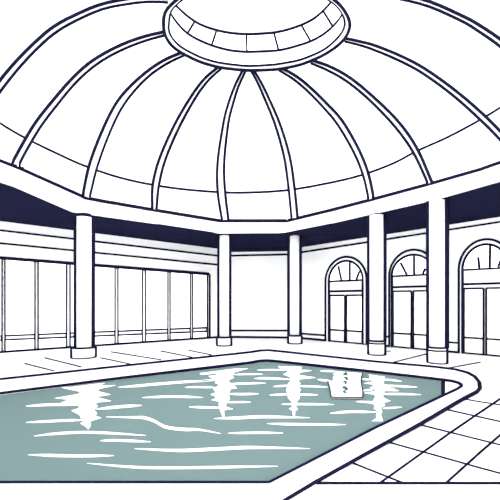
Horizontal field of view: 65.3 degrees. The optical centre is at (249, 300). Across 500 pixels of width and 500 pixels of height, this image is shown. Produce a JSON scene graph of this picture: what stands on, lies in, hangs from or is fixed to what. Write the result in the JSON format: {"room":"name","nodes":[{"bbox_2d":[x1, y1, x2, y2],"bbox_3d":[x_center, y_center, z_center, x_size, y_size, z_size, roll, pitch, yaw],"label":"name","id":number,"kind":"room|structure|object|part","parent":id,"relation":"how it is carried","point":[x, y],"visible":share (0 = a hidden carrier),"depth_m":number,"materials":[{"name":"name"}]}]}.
{"room":"indoor swimming pool","nodes":[
{"label":"indoor swimming pool","id":0,"kind":"room"},
{"bbox_2d":[0,221,216,338],"bbox_3d":[-6.849,-0.461,12.748,14.172,4.303,0.278,0,0,-38],"label":"wall","id":1,"kind":"structure","parent":0,"point":[17,240],"depth_m":14.23,"materials":[{"name":"white paint"}]},
{"bbox_2d":[0,256,210,352],"bbox_3d":[-6.593,0.137,12.919,12.386,3.100,0.226,0,0,-38],"label":"window","id":2,"kind":"structure","parent":1,"relation":"in","point":[143,331],"depth_m":14.20,"materials":[{"name":"white paint"}]},
{"bbox_3d":[-7.313,1.152,12.408,0.821,0.195,0.087,0,0,-38],"label":"rail","id":3,"kind":"part","parent":2,"relation":"part of","materials":[{"name":"white paint"}]},
{"bbox_3d":[-6.574,1.161,12.980,0.854,0.202,0.088,0,0,-38],"label":"rail","id":4,"kind":"part","parent":2,"relation":"part of","materials":[{"name":"white paint"}]},
{"bbox_3d":[-5.543,1.174,13.778,1.522,0.218,0.091,0,0,-38],"label":"rail","id":5,"kind":"part","parent":2,"relation":"part of","materials":[{"name":"white paint"}]},
{"bbox_3d":[-4.484,1.185,14.597,0.924,0.222,0.092,0,0,-38],"label":"rail","id":6,"kind":"part","parent":2,"relation":"part of","materials":[{"name":"white paint"}]},
{"bbox_3d":[-3.648,1.195,15.244,0.921,0.230,0.094,0,0,-38],"label":"rail","id":7,"kind":"part","parent":2,"relation":"part of","materials":[{"name":"white paint"}]},
{"bbox_3d":[-2.841,1.205,15.868,0.903,0.237,0.095,0,0,-38],"label":"rail","id":8,"kind":"part","parent":2,"relation":"part of","materials":[{"name":"white paint"}]},
{"bbox_3d":[-2.128,1.213,16.421,0.677,0.242,0.097,0,0,-38],"label":"rail","id":9,"kind":"part","parent":2,"relation":"part of","materials":[{"name":"white paint"}]},
{"bbox_2d":[0,0,499,248],"bbox_3d":[-0.506,-5.377,8.578,23.012,6.246,17.155,0,0,0],"label":"ceiling","id":10,"kind":"structure","parent":0,"point":[105,115],"depth_m":10.63,"materials":[{"name":"white paint"}]},
{"bbox_2d":[0,336,499,499],"bbox_3d":[0.000,1.660,7.500,28.000,0.180,21.000,0,0,0],"label":"floor","id":11,"kind":"structure","parent":0,"point":[454,455],"depth_m":4.75,"materials":[{"name":"white tile"}]},
{"bbox_2d":[70,213,96,358],"bbox_3d":[-4.692,-0.415,11.015,0.694,4.074,0.684,0,0,0],"label":"column","id":12,"kind":"structure","parent":11,"relation":"on","point":[84,347],"depth_m":10.83,"materials":[{"name":"white paint"}]},
{"bbox_2d":[216,234,231,346],"bbox_3d":[-0.921,-0.400,13.960,0.586,4.059,0.568,0,0,0],"label":"column","id":13,"kind":"structure","parent":11,"relation":"on","point":[224,241],"depth_m":13.81,"materials":[{"name":"white paint"}]},
{"bbox_2d":[0,349,481,499],"bbox_3d":[-0.676,2.311,6.872,10.938,1.577,7.090,0,0,-40],"label":"swimming pool","id":14,"kind":"object","parent":11,"relation":"in","point":[457,385],"visible":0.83,"depth_m":4.65,"materials":[{"name":"white paint"}]},
{"bbox_2d":[0,362,440,480],"bbox_3d":[-0.700,1.635,6.124,9.241,0.067,5.348,0,0,-39],"label":"pool water","id":15,"kind":"object","parent":14,"relation":"in","point":[260,421],"visible":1,"depth_m":5.16,"materials":[{"name":"teal liquid"}]},
{"bbox_2d":[327,371,362,398],"bbox_3d":[1.833,1.579,7.534,0.686,0.034,2.470,0,0,16],"label":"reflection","id":16,"kind":"object","parent":15,"relation":"on","point":[348,385],"visible":1,"depth_m":7.28,"materials":[{"name":"white liquid"}]},
{"bbox_2d":[287,235,302,344],"bbox_3d":[1.676,-0.500,14.618,0.579,4.262,0.561,0,0,0],"label":"column","id":17,"kind":"structure","parent":11,"relation":"on","point":[294,242],"depth_m":14.46,"materials":[{"name":"white paint"}]},
{"bbox_2d":[367,213,386,355],"bbox_3d":[3.759,-0.507,11.597,0.539,4.261,0.526,0,0,0],"label":"column","id":18,"kind":"structure","parent":11,"relation":"on","point":[376,222],"depth_m":11.42,"materials":[{"name":"white paint"}]},
{"bbox_2d":[426,199,448,364],"bbox_3d":[4.818,-0.527,10.049,0.510,4.293,0.500,0,0,0],"label":"column","id":19,"kind":"structure","parent":11,"relation":"on","point":[437,210],"depth_m":9.87,"materials":[{"name":"white paint"}]},
{"bbox_2d":[232,248,286,329],"bbox_3d":[0.378,-0.331,16.923,3.214,3.863,0.226,0,0,7],"label":"wall","id":20,"kind":"structure","parent":0,"point":[259,276],"depth_m":16.85,"materials":[{"name":"white paint"}]},
{"bbox_2d":[232,330,286,338],"bbox_3d":[0.369,1.456,16.836,3.128,0.459,0.196,0,0,7],"label":"baseboard","id":21,"kind":"structure","parent":20,"relation":"attached to","point":[279,334],"depth_m":16.80,"materials":[{"name":"white paint"}]},
{"bbox_2d":[302,217,499,341],"bbox_3d":[6.949,-0.475,11.513,0.225,4.151,14.326,0,0,-44],"label":"wall","id":22,"kind":"structure","parent":0,"point":[316,259],"depth_m":14.25,"materials":[{"name":"white paint"}]},
{"bbox_2d":[302,333,324,340],"bbox_3d":[2.492,1.508,16.073,0.192,0.350,1.473,0,0,-44],"label":"baseboard","id":23,"kind":"structure","parent":22,"relation":"attached to","point":[306,336],"depth_m":15.92,"materials":[{"name":"white paint"}]},
{"bbox_2d":[324,256,366,344],"bbox_3d":[3.654,-0.056,14.893,0.164,3.336,1.891,0,0,-44],"label":"door","id":24,"kind":"structure","parent":22,"relation":"in","point":[356,287],"depth_m":14.84,"materials":[{"name":"white paint"}]},
{"bbox_2d":[329,262,361,281],"bbox_3d":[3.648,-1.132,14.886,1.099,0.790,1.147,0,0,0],"label":"fan light","id":25,"kind":"object","parent":24,"relation":"attached to","point":[359,265],"depth_m":14.75,"materials":[{"name":"white glass"}]},
{"bbox_2d":[388,249,425,349],"bbox_3d":[5.429,-0.067,13.029,0.158,3.350,1.676,0,0,-44],"label":"door","id":26,"kind":"structure","parent":22,"relation":"in","point":[413,283],"depth_m":13.15,"materials":[{"name":"white paint"}]},
{"bbox_2d":[393,256,425,276],"bbox_3d":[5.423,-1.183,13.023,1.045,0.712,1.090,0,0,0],"label":"fan light","id":27,"kind":"object","parent":26,"relation":"attached to","point":[397,259],"depth_m":13.16,"materials":[{"name":"white glass"}]},
{"bbox_2d":[329,340,499,356],"bbox_3d":[5.263,1.590,13.189,0.107,0.092,6.172,0,0,-44],"label":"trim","id":28,"kind":"structure","parent":22,"relation":"attached to","point":[332,340],"depth_m":13.01,"materials":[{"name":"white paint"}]},
{"bbox_2d":[449,341,457,352],"bbox_3d":[6.182,1.461,12.192,0.143,0.403,0.611,0,0,-44],"label":"baseboard","id":29,"kind":"structure","parent":22,"relation":"attached to","point":[452,345],"depth_m":12.07,"materials":[{"name":"white paint"}]},
{"bbox_2d":[457,238,499,355],"bbox_3d":[6.914,-0.118,11.470,0.154,3.446,1.475,0,0,-44],"label":"door","id":30,"kind":"structure","parent":22,"relation":"in","point":[484,279],"depth_m":11.58,"materials":[{"name":"white paint"}]},
{"bbox_2d":[464,246,499,270],"bbox_3d":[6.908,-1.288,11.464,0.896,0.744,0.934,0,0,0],"label":"fan light","id":31,"kind":"object","parent":30,"relation":"on","point":[469,249],"depth_m":11.56,"materials":[{"name":"white glass"}]}
]}

